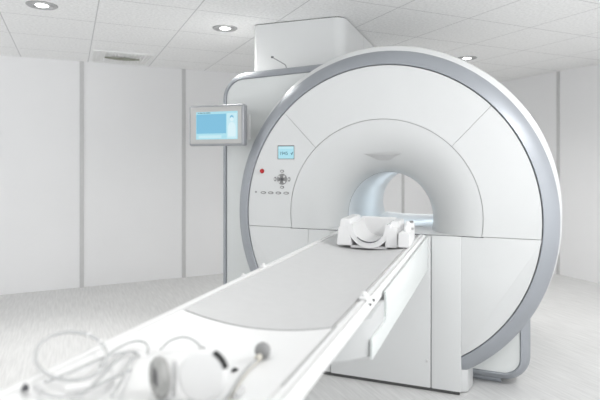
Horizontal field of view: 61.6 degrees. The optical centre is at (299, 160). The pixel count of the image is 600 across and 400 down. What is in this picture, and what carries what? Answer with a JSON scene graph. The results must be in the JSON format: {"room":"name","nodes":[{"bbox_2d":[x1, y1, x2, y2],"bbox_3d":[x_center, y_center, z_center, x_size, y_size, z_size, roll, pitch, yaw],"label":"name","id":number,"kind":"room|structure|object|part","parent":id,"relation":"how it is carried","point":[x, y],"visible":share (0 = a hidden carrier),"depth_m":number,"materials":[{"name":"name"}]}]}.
{"room":"radiology room","nodes":[
{"label":"radiology room","id":0,"kind":"room"},
{"bbox_2d":[0,55,432,294],"bbox_3d":[-1.458,0.145,5.562,8.365,2.510,0.100,0,0,-25],"label":"wall","id":1,"kind":"structure","parent":0,"point":[133,114],"depth_m":5.26,"materials":[{"name":"white paint"}]},
{"bbox_2d":[80,61,83,287],"bbox_3d":[-2.232,0.145,5.149,0.040,2.310,0.008,0,0,-24],"label":"trim","id":2,"kind":"structure","parent":1,"relation":"attached to","point":[81,62],"depth_m":5.14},
{"bbox_2d":[182,69,185,277],"bbox_3d":[-1.288,0.145,5.580,0.040,2.310,0.008,0,0,-24],"label":"trim","id":3,"kind":"structure","parent":1,"relation":"attached to","point":[183,70],"depth_m":5.58,"materials":[{"name":"grey metal"}]},
{"bbox_2d":[402,174,403,212],"bbox_3d":[1.391,0.145,6.803,0.040,2.310,0.008,0,0,-24],"label":"trim","id":4,"kind":"structure","parent":1,"relation":"attached to","point":[402,174],"depth_m":6.80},
{"bbox_2d":[0,0,599,81],"bbox_3d":[0.015,-1.060,2.213,8.265,0.100,7.215,0,0,-25],"label":"ceiling","id":5,"kind":"structure","parent":0,"point":[509,40],"depth_m":3.83,"materials":[{"name":"tile"}]},
{"bbox_2d":[25,0,57,9],"bbox_3d":[-1.679,-1.004,3.276,0.190,0.012,0.190,0,0,20],"label":"recessed light","id":6,"kind":"object","parent":5,"relation":"in","point":[42,5],"visible":1,"depth_m":3.26,"materials":[{"name":"metal"}]},
{"bbox_3d":[-1.679,-1.004,3.276,0.084,0.011,0.084,0,0,20],"label":"bulb","id":7,"kind":"part","parent":6,"relation":"part of","materials":[{"name":"white glass"}]},
{"bbox_2d":[91,49,153,64],"bbox_3d":[-1.749,-0.995,4.940,0.540,0.030,0.540,0,0,-25],"label":"ceiling vent","id":8,"kind":"object","parent":5,"relation":"in","point":[97,55],"visible":1,"depth_m":4.89,"materials":[{"name":"metal"}]},
{"bbox_2d":[212,25,237,31],"bbox_3d":[-0.573,-1.004,3.847,0.190,0.012,0.190,0,0,20],"label":"recessed light","id":9,"kind":"object","parent":5,"relation":"in","point":[222,28],"visible":1,"depth_m":3.83,"materials":[{"name":"metal"}]},
{"bbox_2d":[255,17,373,71],"bbox_3d":[0.164,-0.797,4.131,0.698,0.424,1.065,0,0,20],"label":"housing","id":10,"kind":"object","parent":5,"relation":"attached to","point":[298,43],"visible":0.59,"depth_m":3.64,"materials":[{"name":"paint"}]},
{"bbox_2d":[458,56,476,60],"bbox_3d":[1.650,-1.004,4.976,0.190,0.012,0.190,0,0,20],"label":"recessed light","id":11,"kind":"object","parent":5,"relation":"in","point":[465,58],"visible":0.93,"depth_m":4.95,"materials":[{"name":"metal"}]},
{"bbox_2d":[0,273,599,399],"bbox_3d":[0.015,1.350,2.213,8.265,0.100,7.215,0,0,-25],"label":"floor","id":12,"kind":"structure","parent":0,"point":[564,364],"depth_m":3.78,"materials":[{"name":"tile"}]},
{"bbox_2d":[223,46,561,394],"bbox_3d":[0.624,0.288,3.670,2.139,2.023,1.530,0,0,20],"label":"scanner","id":13,"kind":"object","parent":12,"relation":"on","point":[326,143],"visible":0.9,"depth_m":2.87,"materials":[{"name":"white plastic"}]},
{"bbox_2d":[0,214,427,399],"bbox_3d":[-0.015,0.453,1.705,0.594,0.318,2.602,0,0,20],"label":"table","id":14,"kind":"object","parent":13,"relation":"attached to","point":[322,303],"depth_m":1.36,"materials":[{"name":"plastic"}]},
{"bbox_2d":[21,383,28,391],"bbox_3d":[-0.497,0.410,0.911,0.013,0.014,0.013,0,0,20],"label":"stopper","id":15,"kind":"object","parent":14,"relation":"on","point":[25,387],"visible":1,"depth_m":0.91,"materials":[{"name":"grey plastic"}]},
{"bbox_3d":[-0.416,0.401,1.005,0.226,0.059,0.242,0,0,-18],"label":"clear tube coil","id":16,"kind":"part","parent":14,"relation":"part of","materials":[{"name":"clear plastic"}]},
{"bbox_2d":[149,336,227,399],"bbox_3d":[-0.247,0.399,1.026,0.129,0.092,0.284,0,0,-26],"label":"headphones","id":17,"kind":"object","parent":14,"relation":"on","point":[203,373],"visible":1,"depth_m":0.93,"materials":[{"name":"grey plastic"}]},
{"bbox_2d":[149,355,170,397],"bbox_3d":[-0.265,0.407,0.947,0.020,0.075,0.075,0,0,-34],"label":"cushion","id":18,"kind":"object","parent":17,"relation":"on","point":[160,367],"depth_m":0.93,"materials":[{"name":"grey plastic"}]},
{"bbox_2d":[164,357,172,392],"bbox_3d":[-0.253,0.407,0.955,0.011,0.066,0.066,0,0,-34],"label":"ear cup","id":19,"kind":"object","parent":17,"relation":"on","point":[168,371],"depth_m":0.93,"materials":[{"name":"white plastic"}]},
{"bbox_2d":[178,348,227,399],"bbox_3d":[-0.180,0.399,0.933,0.094,0.092,0.031,0,0,5],"label":"ear cup","id":20,"kind":"object","parent":17,"relation":"on","point":[203,373],"depth_m":0.92,"materials":[{"name":"white plastic"}]},
{"bbox_2d":[233,385,244,398],"bbox_3d":[-0.111,0.426,0.927,0.011,0.013,0.036,0,0,11],"label":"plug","id":21,"kind":"object","parent":14,"relation":"on","point":[240,390],"visible":1,"depth_m":0.92,"materials":[{"name":"white plastic"}]},
{"bbox_2d":[224,342,270,399],"bbox_3d":[-0.125,0.420,0.923,0.036,0.036,0.421,0,0,13],"label":"bulb","id":22,"kind":"object","parent":14,"relation":"on","point":[262,350],"visible":1,"depth_m":1.08,"materials":[{"name":"grey rubber"}]},
{"bbox_3d":[-0.083,0.420,1.111,0.036,0.036,0.036,0,0,20],"label":"bulb","id":23,"kind":"part","parent":22,"relation":"part of","materials":[{"name":"grey rubber"}]},
{"bbox_3d":[0.169,0.450,2.124,0.512,0.064,1.686,0,0,20],"label":"table frame","id":24,"kind":"part","parent":14,"relation":"part of","materials":[{"name":"white plastic"}]},
{"bbox_3d":[0.168,0.439,2.122,0.428,0.041,1.670,0,0,20],"label":"mattress","id":25,"kind":"part","parent":14,"relation":"part of","materials":[{"name":"fabric"}]},
{"bbox_3d":[0.381,0.431,2.603,0.185,0.014,0.240,0,0,20],"label":"plate","id":26,"kind":"part","parent":14,"relation":"part of","materials":[{"name":"plastic"}]},
{"bbox_3d":[0.374,0.366,2.606,0.305,0.144,0.280,0,0,20],"label":"head coil","id":27,"kind":"part","parent":14,"relation":"part of","materials":[{"name":"white plastic"}]},
{"bbox_3d":[0.459,0.522,2.141,0.008,0.180,1.456,0,0,20],"label":"carriage panel","id":28,"kind":"part","parent":14,"relation":"part of","materials":[{"name":"white plastic"}]},
{"bbox_2d":[398,221,414,247],"bbox_3d":[0.539,0.361,2.520,0.054,0.110,0.275,0,0,20],"label":"connector","id":29,"kind":"object","parent":14,"relation":"on","point":[406,237],"visible":1,"depth_m":2.40,"materials":[{"name":"plastic"}]},
{"bbox_3d":[0.517,0.333,2.446,0.028,0.031,0.028,0,0,20],"label":"knob","id":30,"kind":"part","parent":29,"relation":"part of","materials":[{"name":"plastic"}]},
{"bbox_2d":[190,104,249,145],"bbox_3d":[-0.511,-0.228,3.378,0.412,0.269,0.227,0,0,20],"label":"touchscreen monitor","id":31,"kind":"object","parent":13,"relation":"attached to","point":[227,124],"visible":1,"depth_m":3.27,"materials":[{"name":"grey plastic"}]},
{"bbox_3d":[-0.580,-0.237,3.285,0.220,0.126,0.002,0,0,20],"label":"image pane","id":32,"kind":"part","parent":31,"relation":"part of","materials":[{"name":"blue glass"}]},
{"bbox_3d":[-0.437,-0.222,3.232,0.072,0.163,0.002,0,0,20],"label":"pane","id":33,"kind":"part","parent":31,"relation":"part of","materials":[{"name":"white glass"}]},
{"bbox_3d":[-0.434,-0.217,3.328,0.232,0.165,0.012,0,0,20],"label":"mount plate","id":34,"kind":"part","parent":31,"relation":"part of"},
{"bbox_3d":[-0.115,0.062,3.156,0.453,0.710,0.012,0,0,20],"label":"panel","id":35,"kind":"part","parent":13,"relation":"part of","materials":[{"name":"white plastic"}]},
{"bbox_3d":[0.471,-0.315,2.938,1.203,0.475,0.012,0,0,20],"label":"panel","id":36,"kind":"part","parent":13,"relation":"part of","materials":[{"name":"white plastic"}]},
{"bbox_3d":[1.116,1.288,3.152,0.260,0.024,0.340,0,0,20],"label":"foot plate","id":37,"kind":"part","parent":13,"relation":"part of","materials":[{"name":"silver metal"}]},
{"bbox_3d":[1.058,0.062,2.721,0.453,0.710,0.012,0,0,20],"label":"panel","id":38,"kind":"part","parent":13,"relation":"part of","materials":[{"name":"white plastic"}]},
{"bbox_2d":[500,64,599,283],"bbox_3d":[3.197,0.145,5.314,0.100,2.510,4.215,0,0,-25],"label":"wall","id":39,"kind":"structure","parent":0,"point":[579,87],"depth_m":5.56,"materials":[{"name":"white paint"}]},
{"bbox_2d":[556,71,559,274],"bbox_3d":[2.944,0.145,5.740,0.008,2.310,0.040,0,0,-25],"label":"trim","id":40,"kind":"structure","parent":39,"relation":"attached to","point":[558,72],"depth_m":5.73,"materials":[{"name":"grey metal"}]}
]}

